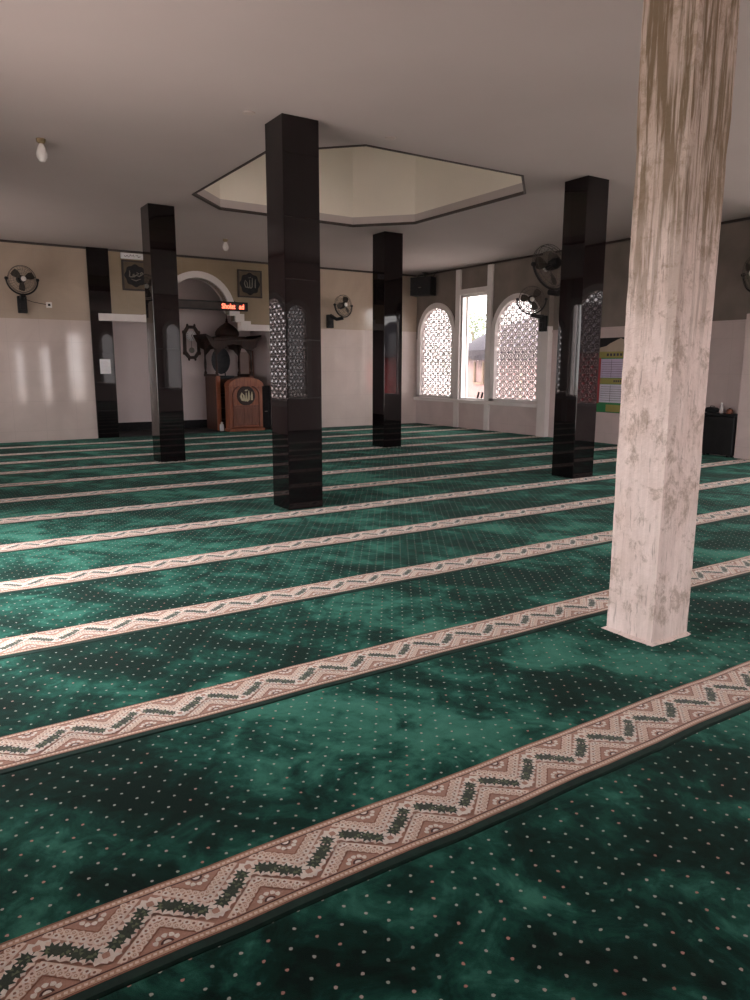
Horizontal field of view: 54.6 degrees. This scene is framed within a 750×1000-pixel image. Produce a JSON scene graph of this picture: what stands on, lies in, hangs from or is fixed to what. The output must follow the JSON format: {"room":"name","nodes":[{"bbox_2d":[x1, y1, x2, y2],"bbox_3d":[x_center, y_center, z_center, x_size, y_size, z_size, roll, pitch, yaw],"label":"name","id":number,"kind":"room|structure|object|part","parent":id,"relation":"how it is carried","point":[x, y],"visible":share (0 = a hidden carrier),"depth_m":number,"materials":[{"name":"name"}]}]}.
{"room":"mosque","nodes":[
{"label":"mosque","id":0,"kind":"room"},
{"bbox_2d":[119,427,271,436],"bbox_3d":[-4.384,-1.662,17.446,3.774,0.016,1.517,-7,12,-32],"label":"floor","id":1,"kind":"structure","parent":0,"point":[134,433],"depth_m":17.14,"materials":[{"name":"black tile"}]},
{"bbox_2d":[220,422,223,430],"bbox_3d":[-3.650,-1.754,17.296,0.090,0.219,0.060,-7,12,-32],"label":"bottle","id":2,"kind":"object","parent":1,"relation":"on","point":[221,424],"visible":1,"depth_m":17.28,"materials":[{"name":"white plastic"}]},
{"bbox_2d":[193,315,260,429],"bbox_3d":[-3.594,-3.133,17.794,1.400,2.755,0.920,-7,12,-32],"label":"pulpit","id":3,"kind":"object","parent":1,"relation":"on","point":[226,334],"visible":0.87,"depth_m":17.53,"materials":[{"name":"brown wood"}]},
{"bbox_3d":[-4.169,-3.481,17.812,0.076,0.760,0.072,-7,12,-32],"label":"canopy post","id":4,"kind":"part","parent":3,"relation":"part of","materials":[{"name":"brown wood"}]},
{"bbox_3d":[-3.964,-3.020,17.571,0.090,0.059,0.800,-7,12,-32],"label":"rail","id":5,"kind":"part","parent":3,"relation":"part of","materials":[{"name":"brown wood"}]},
{"bbox_3d":[-3.756,-3.365,17.184,0.076,0.760,0.072,-7,12,-32],"label":"canopy post","id":6,"kind":"part","parent":3,"relation":"part of","materials":[{"name":"brown wood"}]},
{"bbox_3d":[-3.740,-2.316,17.379,0.105,1.295,0.075,-7,12,-32],"label":"post","id":7,"kind":"part","parent":3,"relation":"part of","materials":[{"name":"red wood"}]},
{"bbox_2d":[211,349,233,379],"bbox_3d":[-3.673,-3.142,17.616,0.480,1.122,0.395,-7,12,-32],"label":"chair","id":8,"kind":"object","parent":3,"relation":"on","point":[223,358],"visible":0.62,"depth_m":17.69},
{"bbox_3d":[-3.759,-3.399,17.706,0.480,0.648,0.075,-7,12,-32],"label":"backrest","id":9,"kind":"part","parent":8,"relation":"part of","materials":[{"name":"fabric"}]},
{"bbox_3d":[-3.669,-2.977,17.622,0.420,0.080,0.350,-7,12,-32],"label":"seat","id":10,"kind":"part","parent":8,"relation":"part of","materials":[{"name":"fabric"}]},
{"bbox_3d":[-3.605,-2.408,17.941,0.940,1.275,0.725,-7,12,-32],"label":"panel","id":11,"kind":"part","parent":3,"relation":"part of","materials":[{"name":"brown wood"}]},
{"bbox_3d":[-3.593,-3.824,17.668,1.400,0.370,0.920,-7,12,-32],"label":"cornice","id":12,"kind":"part","parent":3,"relation":"part of","materials":[{"name":"brown wood"}]},
{"bbox_3d":[-3.430,-3.565,18.282,0.076,0.760,0.072,-7,12,-32],"label":"canopy post","id":13,"kind":"part","parent":3,"relation":"part of","materials":[{"name":"brown wood"}]},
{"bbox_3d":[-3.225,-3.104,18.042,0.090,0.059,0.800,-7,12,-32],"label":"rail","id":14,"kind":"part","parent":3,"relation":"part of","materials":[{"name":"brown wood"}]},
{"bbox_3d":[-3.018,-3.450,17.655,0.076,0.760,0.072,-7,12,-32],"label":"canopy post","id":15,"kind":"part","parent":3,"relation":"part of","materials":[{"name":"brown wood"}]},
{"bbox_2d":[240,351,253,377],"bbox_3d":[-3.287,-2.862,18.651,0.384,1.914,0.030,-7,12,-32],"label":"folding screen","id":16,"kind":"object","parent":1,"relation":"on","point":[244,356],"visible":0.16,"depth_m":18.52,"materials":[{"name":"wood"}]},
{"bbox_2d":[262,386,270,428],"bbox_3d":[-2.761,-2.303,18.001,0.260,1.050,0.275,-8,13,-38],"label":"loudspeaker","id":17,"kind":"object","parent":1,"relation":"on","point":[265,389],"visible":0.62,"depth_m":17.90,"materials":[{"name":"black plastic"}]},
{"bbox_2d":[0,242,416,442],"bbox_3d":[-4.084,-3.495,16.581,12.650,3.950,0.200,-7,12,-32],"label":"wall","id":18,"kind":"structure","parent":0,"point":[47,386],"depth_m":15.22,"materials":[{"name":"beige paint"}]},
{"bbox_2d":[4,265,45,312],"bbox_3d":[-6.849,-4.135,14.268,0.785,0.889,0.418,-7,12,-32],"label":"wall fan","id":19,"kind":"object","parent":18,"relation":"attached to","point":[21,299],"visible":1,"depth_m":14.16,"materials":[{"name":"black plastic"}]},
{"bbox_3d":[-6.930,-4.372,14.002,0.184,0.163,0.059,-9,14,-41],"label":"blade","id":20,"kind":"part","parent":19,"relation":"part of","materials":[{"name":"black plastic"}]},
{"bbox_3d":[-6.852,-4.161,14.102,0.040,0.188,0.148,4,11,18],"label":"blade","id":21,"kind":"part","parent":19,"relation":"part of","materials":[{"name":"black plastic"}]},
{"bbox_3d":[-6.749,-4.371,14.165,0.192,0.144,0.059,-9,14,-41],"label":"blade","id":22,"kind":"part","parent":19,"relation":"part of","materials":[{"name":"black plastic"}]},
{"bbox_2d":[46,302,51,307],"bbox_3d":[-6.598,-3.949,14.697,0.110,0.110,0.039,-7,12,-32],"label":"wall socket","id":23,"kind":"object","parent":18,"relation":"attached to","point":[48,304],"visible":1,"depth_m":14.69,"materials":[{"name":"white plastic"}]},
{"bbox_2d":[86,247,118,437],"bbox_3d":[-5.760,-3.280,15.366,0.435,3.940,0.049,-7,12,-32],"label":"pillar","id":24,"kind":"structure","parent":18,"relation":"attached to","point":[97,261],"depth_m":15.32,"materials":[{"name":"black stone"}]},
{"bbox_2d":[100,359,110,373],"bbox_3d":[-5.731,-2.839,15.432,0.220,0.305,0.007,-7,12,-32],"label":"paper notice","id":25,"kind":"object","parent":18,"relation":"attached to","point":[105,364],"visible":1,"depth_m":15.43,"materials":[{"name":"white paper"}]},
{"bbox_2d":[120,252,142,259],"bbox_3d":[-5.161,-5.174,15.410,0.470,0.120,0.050,-7,12,-32],"label":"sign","id":26,"kind":"object","parent":18,"relation":"attached to","point":[134,256],"visible":0.92,"depth_m":15.39,"materials":[{"name":"white paper"}]},
{"bbox_2d":[121,260,144,290],"bbox_3d":[-5.117,-4.791,15.511,0.560,0.620,0.048,-7,12,-32],"label":"picture","id":27,"kind":"object","parent":18,"relation":"attached to","point":[132,270],"visible":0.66,"depth_m":15.47,"materials":[{"name":"black wood"}]},
{"bbox_2d":[98,271,269,331],"bbox_3d":[-4.051,-4.510,16.433,4.360,1.260,0.373,-7,12,-32],"label":"trim","id":28,"kind":"structure","parent":18,"relation":"attached to","point":[243,325],"depth_m":16.39,"materials":[{"name":"white paint"}]},
{"bbox_2d":[112,279,271,427],"bbox_3d":[-4.479,-3.553,17.256,3.980,3.820,1.360,-7,12,-32],"label":"wall niche","id":29,"kind":"object","parent":18,"relation":"in","point":[129,338],"visible":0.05,"depth_m":17.74,"materials":[{"name":"paint"}]},
{"bbox_2d":[119,419,206,430],"bbox_3d":[-4.458,-1.788,17.538,3.774,0.194,1.248,-7,12,-32],"label":"baseboard","id":30,"kind":"structure","parent":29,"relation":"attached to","point":[129,426],"depth_m":17.55,"materials":[{"name":"black tile"}]},
{"bbox_2d":[182,324,200,360],"bbox_3d":[-4.505,-3.869,17.820,0.460,0.900,0.097,-7,12,-32],"label":"wall clock","id":31,"kind":"object","parent":29,"relation":"attached to","point":[191,350],"visible":0.94,"depth_m":17.80,"materials":[{"name":"brown wood"}]},
{"bbox_2d":[0,239,416,276],"bbox_3d":[-4.105,-5.387,16.079,12.420,0.043,0.028,-7,12,-32],"label":"trim","id":32,"kind":"structure","parent":18,"relation":"attached to","point":[1,240],"depth_m":16.01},
{"bbox_2d":[178,299,247,311],"bbox_3d":[-3.810,-4.406,16.371,1.960,0.229,0.164,-7,12,-32],"label":"led sign","id":33,"kind":"object","parent":18,"relation":"attached to","point":[183,303],"visible":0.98,"depth_m":16.38,"materials":[{"name":"black plastic"}]},
{"bbox_2d":[237,269,261,298],"bbox_3d":[-2.917,-5.032,16.914,0.600,0.620,0.048,-7,12,-32],"label":"picture","id":34,"kind":"object","parent":18,"relation":"attached to","point":[249,282],"visible":1,"depth_m":16.91,"materials":[{"name":"black wood"}]},
{"bbox_2d":[326,295,352,327],"bbox_3d":[-0.842,-4.700,18.113,0.633,0.804,0.425,-7,12,-32],"label":"wall fan","id":35,"kind":"object","parent":18,"relation":"attached to","point":[330,318],"visible":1,"depth_m":18.07,"materials":[{"name":"black plastic"}]},
{"bbox_3d":[-0.962,-4.559,18.108,0.370,0.176,0.100,2,11,12],"label":"arm","id":36,"kind":"part","parent":35,"relation":"part of","materials":[{"name":"black plastic"}]},
{"bbox_2d":[204,146,521,216],"bbox_3d":[-0.271,-5.836,10.091,4.102,2.700,4.339,-7,12,-32],"label":"ceiling","id":37,"kind":"structure","parent":0,"point":[365,181],"depth_m":12.30,"materials":[{"name":"beige paint"}]},
{"bbox_2d":[0,0,749,274],"bbox_3d":[0.963,-4.074,8.387,13.070,0.150,19.040,-7,12,-32],"label":"ceiling","id":38,"kind":"structure","parent":0,"point":[135,104],"depth_m":6.91,"materials":[{"name":"white paint"}]},
{"bbox_2d":[36,137,45,143],"bbox_3d":[-3.620,-3.886,7.865,0.100,0.049,0.100,-7,12,-32],"label":"socket","id":39,"kind":"object","parent":38,"relation":"attached to","point":[39,140],"depth_m":7.83,"materials":[{"name":"gold metal"}]},
{"bbox_2d":[36,137,47,161],"bbox_3d":[-3.620,-3.792,7.882,0.116,0.239,0.114,-7,12,-32],"label":"bulb","id":40,"kind":"object","parent":38,"relation":"attached to","point":[41,153],"visible":1,"depth_m":7.85,"materials":[{"name":"white glass"}]},
{"bbox_2d":[222,239,228,250],"bbox_3d":[-2.889,-4.922,14.029,0.116,0.219,0.114,-7,12,-32],"label":"bulb","id":41,"kind":"object","parent":38,"relation":"attached to","point":[225,246],"visible":1,"depth_m":13.99,"materials":[{"name":"white glass"}]},
{"bbox_2d":[242,111,254,115],"bbox_3d":[-1.224,-3.751,7.044,0.124,0.011,0.124,-7,12,-32],"label":"recessed light","id":42,"kind":"object","parent":38,"relation":"in","point":[248,113],"visible":1,"depth_m":7.03,"materials":[{"name":"white plastic"}]},
{"bbox_2d":[192,144,525,226],"bbox_3d":[-0.274,-4.369,10.359,3.937,0.042,4.168,-7,12,-32],"label":"trim","id":43,"kind":"structure","parent":38,"relation":"attached to","point":[523,192],"depth_m":10.71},
{"bbox_2d":[410,272,436,296],"bbox_3d":[1.292,-5.597,18.800,0.705,0.591,0.335,6,12,31],"label":"loudspeaker","id":44,"kind":"object","parent":38,"relation":"hanging from","point":[426,285],"visible":1,"depth_m":18.71,"materials":[{"name":"black plastic"}]},
{"bbox_2d":[411,277,429,294],"bbox_3d":[1.164,-5.513,18.705,0.560,0.420,0.011,6,12,31],"label":"grille","id":45,"kind":"object","parent":44,"relation":"attached to","point":[419,285],"depth_m":18.70,"materials":[{"name":"black fabric"}]},
{"bbox_2d":[416,220,749,456],"bbox_3d":[6.269,-2.664,12.138,0.180,3.950,19.040,-7,12,-32],"label":"wall","id":46,"kind":"structure","parent":0,"point":[510,277],"depth_m":14.41,"materials":[{"name":"paint"}]},
{"bbox_2d":[417,303,454,398],"bbox_3d":[1.647,-3.917,19.064,0.170,2.438,1.590,-7,12,-32],"label":"window","id":47,"kind":"structure","parent":46,"relation":"in","point":[425,321],"depth_m":19.13,"materials":[{"name":"white paint"}]},
{"bbox_2d":[460,293,486,399],"bbox_3d":[2.456,-3.749,17.853,0.100,2.540,0.950,-7,12,-32],"label":"window","id":48,"kind":"structure","parent":46,"relation":"in","point":[465,322],"depth_m":18.13,"materials":[{"name":"white metal"}]},
{"bbox_2d":[413,264,536,430],"bbox_3d":[2.373,-3.692,17.815,0.089,3.880,4.700,-7,12,-32],"label":"trim","id":49,"kind":"structure","parent":46,"relation":"attached to","point":[489,288],"depth_m":17.63,"materials":[{"name":"white paint"}]},
{"bbox_2d":[489,293,540,403],"bbox_3d":[3.269,-3.464,16.600,0.170,2.438,1.660,-7,12,-32],"label":"window","id":50,"kind":"structure","parent":46,"relation":"in","point":[495,363],"depth_m":16.73,"materials":[{"name":"white paint"}]},
{"bbox_2d":[516,286,547,331],"bbox_3d":[3.349,-4.086,15.522,0.685,0.943,0.298,0,10,-2],"label":"wall fan","id":51,"kind":"object","parent":46,"relation":"attached to","point":[543,320],"visible":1,"depth_m":15.48,"materials":[{"name":"black plastic"}]},
{"bbox_3d":[3.198,-4.295,15.434,0.201,0.139,0.073,1,10,5],"label":"blade","id":52,"kind":"part","parent":51,"relation":"part of","materials":[{"name":"black plastic"}]},
{"bbox_3d":[3.397,-4.140,15.472,0.164,0.210,0.042,-4,11,-20],"label":"blade","id":53,"kind":"part","parent":51,"relation":"part of","materials":[{"name":"black plastic"}]},
{"bbox_3d":[3.432,-4.380,15.377,0.187,0.200,0.052,3,11,18],"label":"blade","id":54,"kind":"part","parent":51,"relation":"part of","materials":[{"name":"black plastic"}]},
{"bbox_3d":[3.466,-3.939,15.536,0.279,0.124,0.100,-1,10,-6],"label":"arm","id":55,"kind":"part","parent":51,"relation":"part of","materials":[{"name":"black plastic"}]},
{"bbox_2d":[536,326,552,436],"bbox_3d":[3.701,-2.575,15.884,0.139,2.378,0.250,-7,12,-32],"label":"trim","id":56,"kind":"structure","parent":46,"relation":"attached to","point":[545,344],"depth_m":15.82,"materials":[{"name":"white paint"}]},
{"bbox_2d":[541,251,555,325],"bbox_3d":[3.705,-4.507,15.532,0.139,1.547,0.250,-7,12,-32],"label":"trim","id":57,"kind":"structure","parent":46,"relation":"attached to","point":[548,310],"depth_m":15.50,"materials":[{"name":"grey paint"}]},
{"bbox_2d":[417,217,749,276],"bbox_3d":[6.161,-4.580,11.766,0.028,0.043,18.485,-7,12,-32],"label":"trim","id":58,"kind":"structure","parent":46,"relation":"attached to","point":[746,218],"depth_m":16.17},
{"bbox_2d":[596,337,623,412],"bbox_3d":[4.799,-2.446,14.275,0.042,1.470,1.180,-7,12,-32],"label":"board","id":59,"kind":"object","parent":46,"relation":"attached to","point":[611,354],"visible":0.58,"depth_m":14.43,"materials":[{"name":"multicoloured paper"}]},
{"bbox_2d":[552,319,745,332],"bbox_3d":[5.013,-3.295,13.800,0.029,0.050,4.390,-7,12,-32],"label":"trim","id":60,"kind":"structure","parent":46,"relation":"attached to","point":[742,320],"depth_m":12.47,"materials":[{"name":"paint"}]},
{"bbox_2d":[734,314,749,459],"bbox_3d":[6.265,-1.856,11.969,0.159,2.378,0.420,-7,12,-32],"label":"trim","id":61,"kind":"structure","parent":46,"relation":"attached to","point":[742,441],"depth_m":12.06,"materials":[{"name":"paint"}]},
{"bbox_2d":[741,257,749,291],"bbox_3d":[6.006,-3.377,11.440,0.376,0.943,0.597,3,11,16],"label":"wall fan","id":62,"kind":"object","parent":46,"relation":"attached to","point":[747,267],"visible":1,"depth_m":11.58,"materials":[{"name":"black plastic"}]},
{"bbox_2d":[747,286,749,313],"bbox_3d":[6.269,-3.788,11.617,0.159,1.547,0.420,-7,12,-32],"label":"trim","id":63,"kind":"structure","parent":46,"relation":"attached to","point":[748,307],"depth_m":11.84,"materials":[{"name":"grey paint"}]},
{"bbox_3d":[0.520,-0.169,9.782,13.070,0.144,20.640,-7,12,-32],"label":"floor","id":64,"kind":"structure","parent":0,"visible":0},
{"bbox_2d":[140,203,185,461],"bbox_3d":[-3.360,-2.578,11.543,0.406,3.944,0.405,-7,12,-32],"label":"granite pillar","id":65,"kind":"structure","parent":64,"relation":"on","point":[157,220],"depth_m":11.37,"materials":[{"name":"black stone"}]},
{"bbox_2d":[0,423,441,448],"bbox_3d":[-3.717,-1.438,16.226,12.492,0.020,1.233,-7,12,-32],"label":"carpet","id":66,"kind":"object","parent":64,"relation":"on","point":[13,445],"visible":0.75,"depth_m":15.71,"materials":[{"name":"green carpet"}]},
{"bbox_2d":[224,377,264,431],"bbox_3d":[-3.121,-2.288,17.315,0.900,1.264,0.340,-7,12,-32],"label":"lectern","id":67,"kind":"object","parent":66,"relation":"on","point":[243,395],"visible":1,"depth_m":17.16,"materials":[{"name":"red wood"}]},
{"bbox_3d":[-3.045,-2.230,17.206,0.720,1.038,0.040,-7,12,-32],"label":"moulding","id":68,"kind":"part","parent":67,"relation":"part of","materials":[{"name":"brown wood"}]},
{"bbox_3d":[-3.042,-2.012,17.241,0.620,0.480,0.031,-7,12,-32],"label":"panel","id":69,"kind":"part","parent":67,"relation":"part of","materials":[{"name":"brown wood"}]},
{"bbox_2d":[0,426,470,455],"bbox_3d":[-3.055,-1.253,15.220,12.492,0.020,1.236,-7,12,-32],"label":"carpet","id":70,"kind":"object","parent":64,"relation":"on","point":[130,445],"visible":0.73,"depth_m":14.54,"materials":[{"name":"green carpet"}]},
{"bbox_2d":[0,429,506,464],"bbox_3d":[-2.393,-1.068,14.214,12.492,0.020,1.234,-7,12,-32],"label":"carpet","id":71,"kind":"object","parent":64,"relation":"on","point":[17,459],"visible":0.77,"depth_m":13.60,"materials":[{"name":"green carpet"}]},
{"bbox_2d":[0,433,541,474],"bbox_3d":[-1.731,-0.883,13.208,12.492,0.020,1.235,-7,12,-32],"label":"carpet","id":72,"kind":"object","parent":64,"relation":"on","point":[7,469],"visible":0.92,"depth_m":12.42,"materials":[{"name":"green carpet"}]},
{"bbox_2d":[0,437,552,487],"bbox_3d":[-1.069,-0.699,12.202,12.492,0.020,1.233,-7,12,-32],"label":"carpet","id":73,"kind":"object","parent":64,"relation":"on","point":[41,478],"visible":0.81,"depth_m":11.28,"materials":[{"name":"green carpet"}]},
{"bbox_2d":[265,113,322,509],"bbox_3d":[-0.846,-1.865,7.666,0.406,3.944,0.400,-7,12,-32],"label":"granite pillar","id":74,"kind":"structure","parent":64,"relation":"on","point":[291,141],"depth_m":7.49,"materials":[{"name":"black stone"}]},
{"bbox_2d":[0,449,616,524],"bbox_3d":[0.255,-0.329,10.191,12.492,0.020,1.234,-7,12,-32],"label":"carpet","id":75,"kind":"object","parent":64,"relation":"on","point":[51,509],"visible":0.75,"depth_m":8.91,"materials":[{"name":"green carpet"}]},
{"bbox_2d":[0,442,617,503],"bbox_3d":[-0.407,-0.514,11.197,12.492,0.020,1.234,-7,12,-32],"label":"carpet","id":76,"kind":"object","parent":64,"relation":"on","point":[161,482],"visible":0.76,"depth_m":10.14,"materials":[{"name":"green carpet"}]},
{"bbox_2d":[0,575,749,999],"bbox_3d":[3.563,0.595,5.163,12.492,0.020,1.233,-7,12,-32],"label":"carpet","id":77,"kind":"object","parent":64,"relation":"on","point":[122,865],"visible":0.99,"depth_m":2.65,"materials":[{"name":"green carpet"}]},
{"bbox_2d":[0,516,749,775],"bbox_3d":[2.902,0.410,6.168,12.492,0.020,1.236,-7,12,-32],"label":"carpet","id":78,"kind":"object","parent":64,"relation":"on","point":[57,704],"visible":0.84,"depth_m":3.94,"materials":[{"name":"green carpet"}]},
{"bbox_2d":[0,483,749,659],"bbox_3d":[2.240,0.225,7.174,12.492,0.020,1.232,-7,12,-32],"label":"carpet","id":79,"kind":"object","parent":64,"relation":"on","point":[57,617],"visible":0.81,"depth_m":5.29,"materials":[{"name":"green carpet"}]},
{"bbox_2d":[0,463,749,594],"bbox_3d":[1.578,0.040,8.180,12.492,0.020,1.235,-7,12,-32],"label":"carpet","id":80,"kind":"object","parent":64,"relation":"on","point":[20,571],"visible":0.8,"depth_m":6.58,"materials":[{"name":"green carpet"}]},
{"bbox_2d":[0,454,749,552],"bbox_3d":[0.916,-0.144,9.186,12.492,0.020,1.233,-7,12,-32],"label":"carpet","id":81,"kind":"object","parent":64,"relation":"on","point":[25,536],"visible":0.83,"depth_m":7.73,"materials":[{"name":"green carpet"}]},
{"bbox_2d":[702,412,737,456],"bbox_3d":[5.946,-1.130,12.546,0.190,0.734,0.620,-7,12,-32],"label":"loudspeaker","id":82,"kind":"object","parent":81,"relation":"on","point":[719,429],"visible":0.73,"depth_m":12.44,"materials":[{"name":"black plastic"}]},
{"bbox_2d":[705,406,718,412],"bbox_3d":[5.848,-1.577,12.595,0.170,0.124,0.281,-7,12,-32],"label":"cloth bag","id":83,"kind":"object","parent":82,"relation":"on","point":[710,409],"visible":0.98,"depth_m":12.53,"materials":[{"name":"black fabric"}]},
{"bbox_2d":[719,403,723,412],"bbox_3d":[5.932,-1.575,12.431,0.066,0.180,0.066,-7,12,-32],"label":"water bottle","id":84,"kind":"object","parent":82,"relation":"on","point":[721,407],"visible":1,"depth_m":12.41,"materials":[{"name":"white plastic"}]},
{"bbox_3d":[5.946,-1.471,12.484,0.190,0.040,0.620,-7,12,-32],"label":"lid","id":85,"kind":"part","parent":82,"relation":"part of","materials":[{"name":"black plastic"}]},
{"bbox_2d":[726,408,732,413],"bbox_3d":[6.025,-1.516,12.334,0.110,0.100,0.110,-7,12,-32],"label":"lidded bowl","id":86,"kind":"object","parent":82,"relation":"on","point":[728,411],"visible":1,"depth_m":12.30,"materials":[{"name":"brown wood"}]},
{"bbox_2d":[372,231,402,447],"bbox_3d":[0.231,-2.976,13.767,0.405,3.944,0.405,-7,12,-32],"label":"granite pillar","id":87,"kind":"structure","parent":64,"relation":"on","point":[387,246],"depth_m":13.60,"materials":[{"name":"black stone"}]},
{"bbox_2d":[98,710,749,999],"bbox_3d":[4.225,0.779,4.157,12.492,0.020,1.236,-7,12,-32],"label":"carpet","id":88,"kind":"object","parent":64,"relation":"on","point":[632,882],"visible":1,"depth_m":2.02,"materials":[{"name":"green carpet"}]},
{"bbox_2d":[552,175,608,478],"bbox_3d":[2.790,-2.269,9.921,0.403,3.944,0.400,-7,12,-32],"label":"granite pillar","id":89,"kind":"structure","parent":64,"relation":"on","point":[586,197],"depth_m":9.77,"materials":[{"name":"black stone"}]},
{"bbox_2d":[531,244,561,295],"bbox_3d":[2.463,-3.113,10.190,0.600,0.939,0.546,1,10,4],"label":"wall fan","id":90,"kind":"object","parent":89,"relation":"attached to","point":[554,261],"visible":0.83,"depth_m":10.13,"materials":[{"name":"black plastic"}]},
{"bbox_3d":[2.322,-3.308,10.142,0.229,0.170,0.051,-7,12,-32],"label":"blade","id":91,"kind":"part","parent":90,"relation":"part of","materials":[{"name":"black plastic"}]},
{"bbox_3d":[2.521,-3.148,10.255,0.164,0.218,0.114,-7,12,-32],"label":"blade","id":92,"kind":"part","parent":90,"relation":"part of","materials":[{"name":"black plastic"}]},
{"bbox_3d":[2.562,-2.917,10.144,0.100,0.140,0.326,-8,13,-38],"label":"arm","id":93,"kind":"part","parent":90,"relation":"part of","materials":[{"name":"black plastic"}]},
{"bbox_3d":[2.527,-3.424,10.295,0.198,0.196,0.103,-9,14,-41],"label":"blade","id":94,"kind":"part","parent":90,"relation":"part of","materials":[{"name":"black plastic"}]},
{"bbox_3d":[2.513,-3.293,10.123,0.160,0.170,0.173,-7,12,-32],"label":"motor","id":95,"kind":"part","parent":90,"relation":"part of","materials":[{"name":"black plastic"}]},
{"bbox_2d":[601,0,739,646],"bbox_3d":[1.573,-1.166,3.856,0.375,3.944,0.371,-7,12,-32],"label":"pillar","id":96,"kind":"structure","parent":64,"relation":"on","point":[688,49],"depth_m":3.78,"materials":[{"name":"paint"}]},
{"label":"outside","id":97,"kind":"structure","parent":0,"visible":0},
{"bbox_2d":[425,384,449,395],"bbox_3d":[2.958,-0.695,13.930,100.000,0.220,100.000,-7,12,-32],"label":"ground","id":98,"kind":"structure","parent":97,"point":[444,384],"depth_m":55.06,"materials":[{"name":"white"}]},
{"bbox_2d":[426,297,517,389],"bbox_3d":[5.009,-8.619,40.150,5.918,5.989,8.719,4,11,22],"label":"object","id":99,"kind":"structure","parent":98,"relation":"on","point":[474,326],"depth_m":39.13,"materials":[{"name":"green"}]},
{"bbox_2d":[467,317,537,399],"bbox_3d":[5.716,-4.463,24.257,5.560,3.500,5.560,-7,12,-32],"label":"building","id":100,"kind":"structure","parent":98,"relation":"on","point":[476,348],"depth_m":23.42,"materials":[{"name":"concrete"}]},
{"bbox_3d":[4.436,-3.520,22.135,0.092,2.400,0.092,7,12,34],"label":"post","id":101,"kind":"part","parent":100,"relation":"part of","materials":[{"name":"paint"}]}
]}

